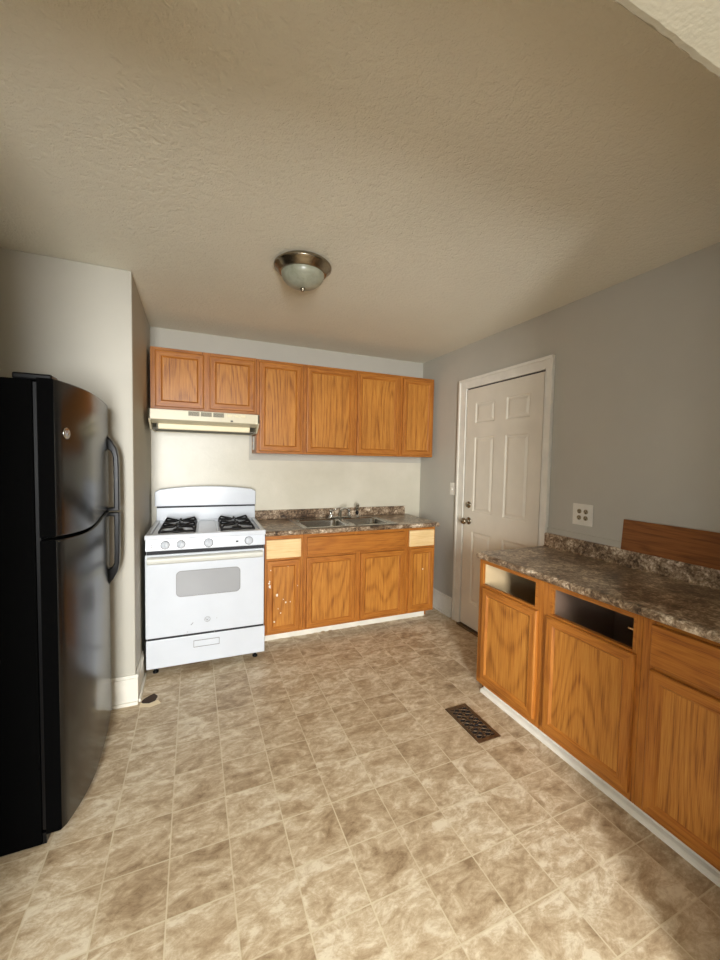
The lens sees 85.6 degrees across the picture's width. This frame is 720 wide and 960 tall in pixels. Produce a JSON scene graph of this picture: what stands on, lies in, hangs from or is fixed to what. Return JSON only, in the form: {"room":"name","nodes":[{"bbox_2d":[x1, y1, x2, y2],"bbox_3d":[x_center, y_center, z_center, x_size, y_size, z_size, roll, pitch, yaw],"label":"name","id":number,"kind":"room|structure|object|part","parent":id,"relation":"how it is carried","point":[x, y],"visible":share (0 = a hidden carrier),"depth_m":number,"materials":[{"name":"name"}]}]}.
{"room":"kitchen","nodes":[
{"label":"kitchen","id":0,"kind":"room"},
{"bbox_2d":[0,248,151,677],"bbox_3d":[-1.990,0.046,2.534,1.034,2.483,1.104,0,3,-23],"label":"wall","id":1,"kind":"structure","parent":0,"point":[85,326],"depth_m":2.15,"materials":[{"name":"beige paint"}]},
{"bbox_2d":[111,674,137,709],"bbox_3d":[-1.737,1.228,2.096,0.948,0.175,0.026,0,3,-23],"label":"baseboard","id":2,"kind":"structure","parent":1,"relation":"attached to","point":[124,689],"depth_m":2.25,"materials":[{"name":"white paint"}]},
{"bbox_2d":[136,651,146,701],"bbox_3d":[-1.367,1.220,2.434,0.026,0.170,0.306,0,3,-23],"label":"baseboard","id":3,"kind":"structure","parent":1,"relation":"attached to","point":[140,670],"depth_m":2.42,"materials":[{"name":"white paint"}]},
{"bbox_2d":[150,327,422,518],"bbox_3d":[-0.500,0.015,3.717,2.636,2.483,0.100,0,3,-23],"label":"wall","id":4,"kind":"structure","parent":0,"point":[159,337],"depth_m":3.56,"materials":[{"name":"beige paint"}]},
{"bbox_2d":[150,346,255,414],"bbox_3d":[-1.249,-0.757,3.144,0.767,0.478,0.279,0,3,-23],"label":"upper cabinet","id":5,"kind":"object","parent":4,"relation":"attached to","point":[179,379],"visible":0.8,"depth_m":3.00,"materials":[{"name":"brown wood"}]},
{"bbox_3d":[-1.366,-0.759,2.952,0.337,0.415,0.019,0,3,-23],"label":"door","id":6,"kind":"part","parent":5,"relation":"part of","materials":[{"name":"brown wood"}]},
{"bbox_3d":[-1.368,-0.759,2.956,0.237,0.315,0.008,0,3,-23],"label":"door panel","id":7,"kind":"part","parent":5,"relation":"part of","materials":[{"name":"brown wood"}]},
{"bbox_2d":[148,408,258,435],"bbox_3d":[-1.212,-0.443,3.058,0.754,0.136,0.485,0,3,-23],"label":"range hood","id":8,"kind":"object","parent":5,"relation":"attached to","point":[160,420],"visible":1,"depth_m":2.90,"materials":[{"name":"beige metal"}]},
{"bbox_3d":[-1.016,-0.760,3.102,0.341,0.408,0.019,0,3,-23],"label":"door","id":9,"kind":"part","parent":5,"relation":"part of","materials":[{"name":"brown wood"}]},
{"bbox_3d":[-1.017,-0.760,3.106,0.241,0.308,0.008,0,3,-23],"label":"door panel","id":10,"kind":"part","parent":5,"relation":"part of","materials":[{"name":"brown wood"}]},
{"bbox_2d":[252,359,303,453],"bbox_3d":[-0.717,-0.613,3.380,0.393,0.767,0.279,0,3,-23],"label":"upper cabinet","id":11,"kind":"object","parent":4,"relation":"attached to","point":[279,385],"visible":0.91,"depth_m":3.26,"materials":[{"name":"brown wood"}]},
{"bbox_3d":[-0.898,-0.613,3.323,0.014,0.767,0.241,0,3,-23],"label":"panel","id":12,"kind":"part","parent":11,"relation":"part of","materials":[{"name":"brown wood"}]},
{"bbox_3d":[-0.666,-0.604,3.265,0.251,0.628,0.008,0,3,-23],"label":"door panel","id":13,"kind":"part","parent":11,"relation":"part of","materials":[{"name":"brown wood"}]},
{"bbox_2d":[151,430,420,524],"bbox_3d":[-0.526,0.059,3.651,2.532,1.200,0.006,0,3,-23],"label":"backsplash","id":14,"kind":"structure","parent":4,"relation":"attached to","point":[177,459],"depth_m":3.55,"materials":[{"name":"beige paint"}]},
{"bbox_2d":[255,506,404,519],"bbox_3d":[-0.240,0.313,3.773,1.540,0.085,0.020,0,3,-23],"label":"backsplash","id":15,"kind":"structure","parent":4,"relation":"attached to","point":[380,510],"depth_m":3.70,"materials":[{"name":"brown laminate"}]},
{"bbox_2d":[301,364,400,456],"bbox_3d":[-0.100,-0.614,3.644,0.944,0.767,0.279,0,3,-23],"label":"upper cabinet","id":16,"kind":"object","parent":4,"relation":"attached to","point":[346,412],"visible":0.96,"depth_m":3.50,"materials":[{"name":"brown wood"}]},
{"bbox_3d":[-0.257,-0.605,3.436,0.443,0.733,0.019,0,3,-23],"label":"door","id":17,"kind":"part","parent":16,"relation":"part of","materials":[{"name":"brown wood"}]},
{"bbox_3d":[-0.258,-0.605,3.439,0.343,0.633,0.008,0,3,-23],"label":"door panel","id":18,"kind":"part","parent":16,"relation":"part of","materials":[{"name":"brown wood"}]},
{"bbox_3d":[0.172,-0.606,3.619,0.430,0.733,0.019,0,3,-23],"label":"door","id":19,"kind":"part","parent":16,"relation":"part of","materials":[{"name":"brown wood"}]},
{"bbox_3d":[0.171,-0.606,3.623,0.330,0.633,0.008,0,3,-23],"label":"door panel","id":20,"kind":"part","parent":16,"relation":"part of","materials":[{"name":"brown wood"}]},
{"bbox_2d":[0,0,719,362],"bbox_3d":[-0.024,-1.104,0.393,4.370,0.100,6.458,0,3,-23],"label":"ceiling","id":21,"kind":"structure","parent":0,"point":[463,172],"depth_m":1.32,"materials":[{"name":"paint"}]},
{"bbox_2d":[274,250,331,291],"bbox_3d":[-0.302,-1.068,2.053,0.302,0.147,0.302,0,3,-23],"label":"ceiling light","id":22,"kind":"object","parent":21,"relation":"attached to","point":[301,270],"visible":1,"depth_m":1.97,"materials":[{"name":"white glass"}]},
{"bbox_3d":[-0.302,-1.052,2.054,0.227,0.080,0.227,0,3,-23],"label":"lamp shade","id":23,"kind":"part","parent":22,"relation":"part of","materials":[{"name":"white glass"}]},
{"bbox_2d":[0,608,719,959],"bbox_3d":[-0.360,1.392,2.083,3.670,0.100,3.358,0,3,-23],"label":"floor","id":24,"kind":"structure","parent":0,"point":[314,796],"depth_m":1.49,"materials":[{"name":"tile"}]},
{"bbox_2d":[0,372,120,856],"bbox_3d":[-1.554,0.474,1.627,0.859,1.735,0.753,0,3,-23],"label":"refrigerator","id":25,"kind":"object","parent":24,"relation":"on","point":[56,573],"visible":1,"depth_m":1.42,"materials":[{"name":"black metal"}]},
{"bbox_3d":[-1.319,1.310,1.776,0.025,0.042,0.728,0,3,-23],"label":"kick plate","id":26,"kind":"part","parent":25,"relation":"part of","materials":[{"name":"black plastic"}]},
{"bbox_3d":[-1.231,-0.091,1.733,0.106,0.573,0.752,0,3,-23],"label":"freezer door","id":27,"kind":"part","parent":25,"relation":"part of","materials":[{"name":"black metal"}]},
{"bbox_3d":[-1.246,0.731,1.774,0.106,1.115,0.752,0,3,-23],"label":"door","id":28,"kind":"part","parent":25,"relation":"part of","materials":[{"name":"black metal"}]},
{"bbox_3d":[-1.301,-0.037,2.052,0.057,0.397,0.043,0,3,-23],"label":"handle","id":29,"kind":"part","parent":25,"relation":"part of","materials":[{"name":"black plastic"}]},
{"bbox_3d":[-1.308,0.363,2.072,0.057,0.386,0.043,0,3,-23],"label":"handle","id":30,"kind":"part","parent":25,"relation":"part of","materials":[{"name":"black plastic"}]},
{"bbox_2d":[139,694,160,706],"bbox_3d":[-1.255,1.313,2.309,0.110,0.001,0.132,-1,4,-39],"label":"floor vent","id":31,"kind":"object","parent":24,"relation":"on","point":[149,701],"depth_m":2.31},
{"bbox_2d":[144,486,265,673],"bbox_3d":[-1.158,0.673,2.961,0.772,1.218,0.725,0,3,-22],"label":"gas stove","id":32,"kind":"object","parent":24,"relation":"on","point":[204,548],"visible":1,"depth_m":2.69,"materials":[{"name":"white metal"}]},
{"bbox_3d":[-1.273,0.426,2.541,0.048,0.050,0.027,0,3,-22],"label":"knob","id":33,"kind":"part","parent":32,"relation":"part of","materials":[{"name":"white plastic"}]},
{"bbox_3d":[-1.185,0.426,2.577,0.048,0.050,0.027,0,3,-22],"label":"knob","id":34,"kind":"part","parent":32,"relation":"part of","materials":[{"name":"white plastic"}]},
{"bbox_3d":[-1.046,0.765,2.673,0.756,0.556,0.022,0,3,-22],"label":"oven door","id":35,"kind":"part","parent":32,"relation":"part of","materials":[{"name":"white metal"}]},
{"bbox_3d":[-1.030,0.527,2.633,0.730,0.051,0.038,0,3,-22],"label":"handle","id":36,"kind":"part","parent":32,"relation":"part of","materials":[{"name":"white plastic"}]},
{"bbox_2d":[144,515,265,540],"bbox_3d":[-1.148,0.338,2.935,0.777,0.067,0.670,0,3,-23],"label":"cooktop","id":37,"kind":"object","parent":32,"relation":"in","point":[166,527],"depth_m":2.79,"materials":[{"name":"white metal"}]},
{"bbox_3d":[-1.034,0.425,2.653,0.756,0.074,0.032,0,3,-22],"label":"control panel","id":38,"kind":"part","parent":32,"relation":"part of","materials":[{"name":"white metal"}]},
{"bbox_3d":[-1.050,1.151,2.694,0.760,0.191,0.022,0,3,-22],"label":"drawer","id":39,"kind":"part","parent":32,"relation":"part of","materials":[{"name":"white metal"}]},
{"bbox_3d":[-1.055,1.116,2.676,0.166,0.047,0.003,0,3,-22],"label":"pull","id":40,"kind":"part","parent":32,"relation":"part of","materials":[{"name":"white metal"}]},
{"bbox_3d":[-1.027,0.426,2.640,0.052,0.054,0.027,0,3,-22],"label":"knob","id":41,"kind":"part","parent":32,"relation":"part of","materials":[{"name":"white plastic"}]},
{"bbox_3d":[-0.782,0.426,2.739,0.048,0.050,0.027,0,3,-22],"label":"knob","id":42,"kind":"part","parent":32,"relation":"part of","materials":[{"name":"white plastic"}]},
{"bbox_2d":[264,534,302,635],"bbox_3d":[-0.703,0.844,3.292,0.298,0.862,0.594,0,3,-23],"label":"base cabinet","id":43,"kind":"object","parent":24,"relation":"on","point":[283,555],"visible":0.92,"depth_m":3.02,"materials":[{"name":"brown wood"}]},
{"bbox_3d":[-0.595,0.904,3.030,0.260,0.565,0.019,0,3,-23],"label":"door","id":44,"kind":"part","parent":43,"relation":"part of","materials":[{"name":"brown wood"}]},
{"bbox_3d":[-0.589,0.530,3.011,0.269,0.144,0.019,0,3,-23],"label":"drawer","id":45,"kind":"part","parent":43,"relation":"part of","materials":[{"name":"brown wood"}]},
{"bbox_3d":[-0.597,0.904,3.034,0.160,0.465,0.008,0,3,-23],"label":"door panel","id":46,"kind":"part","parent":43,"relation":"part of","materials":[{"name":"brown wood"}]},
{"bbox_2d":[302,528,406,629],"bbox_3d":[-0.134,0.842,3.536,0.936,0.862,0.593,0,3,-23],"label":"base cabinet","id":47,"kind":"object","parent":24,"relation":"on","point":[354,576],"visible":0.84,"depth_m":3.25,"materials":[{"name":"brown wood"}]},
{"bbox_3d":[-0.237,0.901,3.183,0.420,0.569,0.019,0,3,-23],"label":"door","id":48,"kind":"part","parent":47,"relation":"part of","materials":[{"name":"brown wood"}]},
{"bbox_3d":[-0.238,0.901,3.187,0.320,0.469,0.008,0,3,-23],"label":"door panel","id":49,"kind":"part","parent":47,"relation":"part of","materials":[{"name":"brown wood"}]},
{"bbox_2d":[264,611,423,640],"bbox_3d":[-0.090,1.238,3.389,1.505,0.088,0.012,0,3,-23],"label":"trim","id":50,"kind":"structure","parent":47,"relation":"attached to","point":[421,613],"depth_m":3.35,"materials":[{"name":"white paint"}]},
{"bbox_2d":[255,506,439,536],"bbox_3d":[-0.115,0.348,3.501,1.556,0.123,0.622,0,3,-23],"label":"countertop","id":51,"kind":"structure","parent":47,"relation":"on","point":[275,522],"depth_m":3.52,"materials":[{"name":"brown laminate"}]},
{"bbox_2d":[329,507,350,517],"bbox_3d":[-0.156,0.303,3.608,0.220,0.115,0.209,0,3,-23],"label":"faucet","id":52,"kind":"object","parent":51,"relation":"on","point":[348,509],"visible":1,"depth_m":3.65,"materials":[{"name":"silver metal"}]},
{"bbox_3d":[-0.250,0.301,3.649,0.082,0.083,0.040,1,3,-1],"label":"handle","id":53,"kind":"part","parent":52,"relation":"part of","materials":[{"name":"silver metal"}]},
{"bbox_3d":[-0.189,0.349,3.686,0.220,0.014,0.044,0,3,-23],"label":"deck plate","id":54,"kind":"part","parent":52,"relation":"part of","materials":[{"name":"silver metal"}]},
{"bbox_3d":[-0.145,0.298,3.609,0.031,0.105,0.204,-1,3,-30],"label":"spout","id":55,"kind":"part","parent":52,"relation":"part of","materials":[{"name":"silver metal"}]},
{"bbox_2d":[289,515,398,528],"bbox_3d":[-0.157,0.455,3.480,0.855,0.176,0.535,0,3,-23],"label":"sink","id":56,"kind":"object","parent":51,"relation":"in","point":[369,520],"visible":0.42,"depth_m":3.56,"materials":[{"name":"silver metal"}]},
{"bbox_3d":[-0.326,0.458,3.371,0.376,0.176,0.375,0,3,-23],"label":"bowl","id":57,"kind":"part","parent":56,"relation":"part of","materials":[{"name":"silver metal"}]},
{"bbox_2d":[355,503,358,516],"bbox_3d":[-0.021,0.289,3.738,0.044,0.134,0.074,0,3,-23],"label":"sprayer","id":58,"kind":"object","parent":56,"relation":"on","point":[357,504],"visible":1,"depth_m":3.74,"materials":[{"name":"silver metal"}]},
{"bbox_3d":[0.050,0.457,3.532,0.345,0.176,0.375,0,3,-23],"label":"bowl","id":59,"kind":"part","parent":56,"relation":"part of","materials":[{"name":"silver metal"}]},
{"bbox_3d":[-0.013,0.526,3.257,0.884,0.145,0.019,0,3,-23],"label":"false drawer","id":60,"kind":"part","parent":47,"relation":"part of","materials":[{"name":"brown wood"}]},
{"bbox_3d":[0.192,0.900,3.366,0.416,0.569,0.019,0,3,-23],"label":"door","id":61,"kind":"part","parent":47,"relation":"part of","materials":[{"name":"brown wood"}]},
{"bbox_3d":[0.190,0.900,3.370,0.316,0.469,0.008,0,3,-23],"label":"door panel","id":62,"kind":"part","parent":47,"relation":"part of","materials":[{"name":"brown wood"}]},
{"bbox_2d":[405,527,434,613],"bbox_3d":[0.433,0.841,3.779,0.295,0.862,0.593,0,3,-23],"label":"base cabinet","id":63,"kind":"object","parent":24,"relation":"on","point":[419,576],"visible":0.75,"depth_m":3.51,"materials":[{"name":"brown wood"}]},
{"bbox_3d":[0.550,0.893,3.519,0.258,0.564,0.019,0,3,-23],"label":"door","id":64,"kind":"part","parent":63,"relation":"part of","materials":[{"name":"brown wood"}]},
{"bbox_3d":[0.548,0.893,3.523,0.158,0.464,0.008,0,3,-23],"label":"door panel","id":65,"kind":"part","parent":63,"relation":"part of","materials":[{"name":"brown wood"}]},
{"bbox_3d":[0.555,0.520,3.500,0.258,0.145,0.019,0,3,-23],"label":"drawer","id":66,"kind":"part","parent":63,"relation":"part of","materials":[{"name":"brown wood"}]},
{"bbox_2d":[445,703,500,743],"bbox_3d":[0.624,1.351,2.176,0.148,0.010,0.298,0,3,-23],"label":"floor vent","id":67,"kind":"object","parent":24,"relation":"in","point":[463,714],"visible":1,"depth_m":2.16,"materials":[{"name":"brown metal"}]},
{"bbox_2d":[476,559,544,727],"bbox_3d":[1.091,0.927,2.357,0.565,0.857,0.487,0,3,-23],"label":"base cabinet","id":68,"kind":"object","parent":24,"relation":"on","point":[511,603],"visible":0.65,"depth_m":2.24,"materials":[{"name":"brown wood"}]},
{"bbox_3d":[0.846,0.967,2.245,0.008,0.485,0.316,0,3,-23],"label":"door panel","id":69,"kind":"part","parent":68,"relation":"part of","materials":[{"name":"brown wood"}]},
{"bbox_3d":[0.842,0.967,2.244,0.019,0.585,0.416,0,3,-23],"label":"door","id":70,"kind":"part","parent":68,"relation":"part of","materials":[{"name":"brown wood"}]},
{"bbox_2d":[538,582,643,802],"bbox_3d":[1.281,0.953,1.911,0.565,0.857,0.481,0,3,-23],"label":"base cabinet","id":71,"kind":"object","parent":24,"relation":"on","point":[591,656],"visible":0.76,"depth_m":1.79,"materials":[{"name":"brown wood"}]},
{"bbox_3d":[1.036,0.995,1.801,0.008,0.489,0.333,0,3,-23],"label":"door panel","id":72,"kind":"part","parent":71,"relation":"part of","materials":[{"name":"brown wood"}]},
{"bbox_2d":[480,686,719,887],"bbox_3d":[1.075,1.354,1.792,0.041,0.060,1.494,0,3,-23],"label":"trim","id":73,"kind":"structure","parent":24,"relation":"on","point":[678,846],"depth_m":1.68,"materials":[{"name":"white paint"}]},
{"bbox_2d":[634,617,719,870],"bbox_3d":[1.482,0.980,1.442,0.565,0.857,0.538,0,3,-23],"label":"base cabinet","id":74,"kind":"object","parent":24,"relation":"on","point":[677,772],"visible":0.91,"depth_m":1.43,"materials":[{"name":"brown wood"}]},
{"bbox_2d":[476,532,719,642],"bbox_3d":[1.294,0.462,1.845,0.594,0.130,1.510,0,3,-23],"label":"countertop","id":75,"kind":"structure","parent":74,"relation":"on","point":[683,596],"depth_m":1.89,"materials":[{"name":"brown laminate"}]},
{"bbox_2d":[621,519,719,569],"bbox_3d":[1.635,0.324,1.787,0.028,0.167,0.843,0,3,-23],"label":"wooden board","id":76,"kind":"object","parent":75,"relation":"on","point":[686,545],"visible":1,"depth_m":1.94,"materials":[{"name":"brown wood"}]},
{"bbox_3d":[1.239,0.658,1.314,0.019,0.164,0.470,0,3,-23],"label":"drawer","id":77,"kind":"part","parent":74,"relation":"part of","materials":[{"name":"brown wood"}]},
{"bbox_3d":[1.235,1.043,1.335,0.008,0.472,0.370,0,3,-23],"label":"door panel","id":78,"kind":"part","parent":74,"relation":"part of","materials":[{"name":"brown wood"}]},
{"bbox_2d":[419,242,719,616],"bbox_3d":[1.915,0.181,1.297,0.100,2.483,6.258,0,3,-23],"label":"wall","id":79,"kind":"structure","parent":0,"point":[636,426],"depth_m":2.19,"materials":[{"name":"grey paint"}]},
{"bbox_2d":[399,376,433,456],"bbox_3d":[0.508,-0.616,3.904,0.374,0.767,0.279,0,3,-23],"label":"upper cabinet","id":80,"kind":"object","parent":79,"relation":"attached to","point":[416,394],"visible":0.87,"depth_m":3.78,"materials":[{"name":"brown wood"}]},
{"bbox_3d":[0.559,-0.607,3.789,0.234,0.633,0.008,0,3,-23],"label":"door panel","id":81,"kind":"part","parent":80,"relation":"part of","materials":[{"name":"brown wood"}]},
{"bbox_2d":[433,588,451,616],"bbox_3d":[0.732,1.179,3.908,0.026,0.185,0.585,0,3,-23],"label":"baseboard","id":82,"kind":"structure","parent":79,"relation":"attached to","point":[442,602],"depth_m":3.75,"materials":[{"name":"white paint"}]},
{"bbox_2d":[450,482,454,494],"bbox_3d":[0.856,0.082,3.623,0.016,0.114,0.072,0,3,-23],"label":"light switch","id":83,"kind":"object","parent":79,"relation":"attached to","point":[452,485],"visible":1,"depth_m":3.62,"materials":[{"name":"white paint"}]},
{"bbox_2d":[456,370,545,636],"bbox_3d":[1.055,0.271,3.069,0.086,2.094,0.837,0,3,-23],"label":"door","id":84,"kind":"structure","parent":79,"relation":"in","point":[505,418],"depth_m":3.04,"materials":[{"name":"beige paint"}]},
{"bbox_3d":[0.915,0.355,3.377,0.071,0.064,0.064,0,3,-23],"label":"knob","id":85,"kind":"part","parent":84,"relation":"part of","materials":[{"name":"silver metal"}]},
{"bbox_3d":[1.006,0.761,3.267,0.008,0.625,0.232,0,3,-23],"label":"raised panel","id":86,"kind":"part","parent":84,"relation":"part of","materials":[{"name":"beige paint"}]},
{"bbox_3d":[1.021,-0.041,3.227,0.008,0.640,0.232,0,3,-23],"label":"raised panel","id":87,"kind":"part","parent":84,"relation":"part of","materials":[{"name":"beige paint"}]},
{"bbox_3d":[1.031,-0.562,3.201,0.008,0.172,0.232,0,3,-23],"label":"raised panel","id":88,"kind":"part","parent":84,"relation":"part of","materials":[{"name":"beige paint"}]},
{"bbox_3d":[1.145,0.780,2.941,0.008,0.625,0.233,0,3,-23],"label":"raised panel","id":89,"kind":"part","parent":84,"relation":"part of","materials":[{"name":"beige paint"}]},
{"bbox_3d":[1.161,-0.022,2.901,0.008,0.640,0.233,0,3,-23],"label":"raised panel","id":90,"kind":"part","parent":84,"relation":"part of","materials":[{"name":"beige paint"}]},
{"bbox_3d":[1.171,-0.543,2.875,0.008,0.172,0.233,0,3,-23],"label":"raised panel","id":91,"kind":"part","parent":84,"relation":"part of","materials":[{"name":"beige paint"}]},
{"bbox_2d":[452,354,555,621],"bbox_3d":[1.075,0.227,3.098,0.027,2.180,0.996,0,3,-23],"label":"trim","id":92,"kind":"structure","parent":79,"relation":"attached to","point":[547,363],"depth_m":3.12,"materials":[{"name":"white paint"}]},
{"bbox_2d":[572,503,592,526],"bbox_3d":[1.379,0.215,2.411,0.009,0.132,0.134,0,3,-23],"label":"wall outlet","id":93,"kind":"object","parent":79,"relation":"attached to","point":[582,513],"visible":1,"depth_m":2.40,"materials":[{"name":"white paint"}]},
{"bbox_2d":[547,527,620,547],"bbox_3d":[1.570,0.527,1.966,0.009,0.332,1.512,0,3,-23],"label":"trim","id":94,"kind":"structure","parent":79,"relation":"attached to","point":[594,539],"depth_m":2.39,"materials":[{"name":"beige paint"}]},
{"bbox_2d":[614,0,719,76],"bbox_3d":[0.193,-0.861,0.383,1.740,0.375,0.164,0,3,-23],"label":"wall header","id":95,"kind":"structure","parent":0,"point":[693,26],"depth_m":0.58,"materials":[{"name":"beige paint"}]}
]}

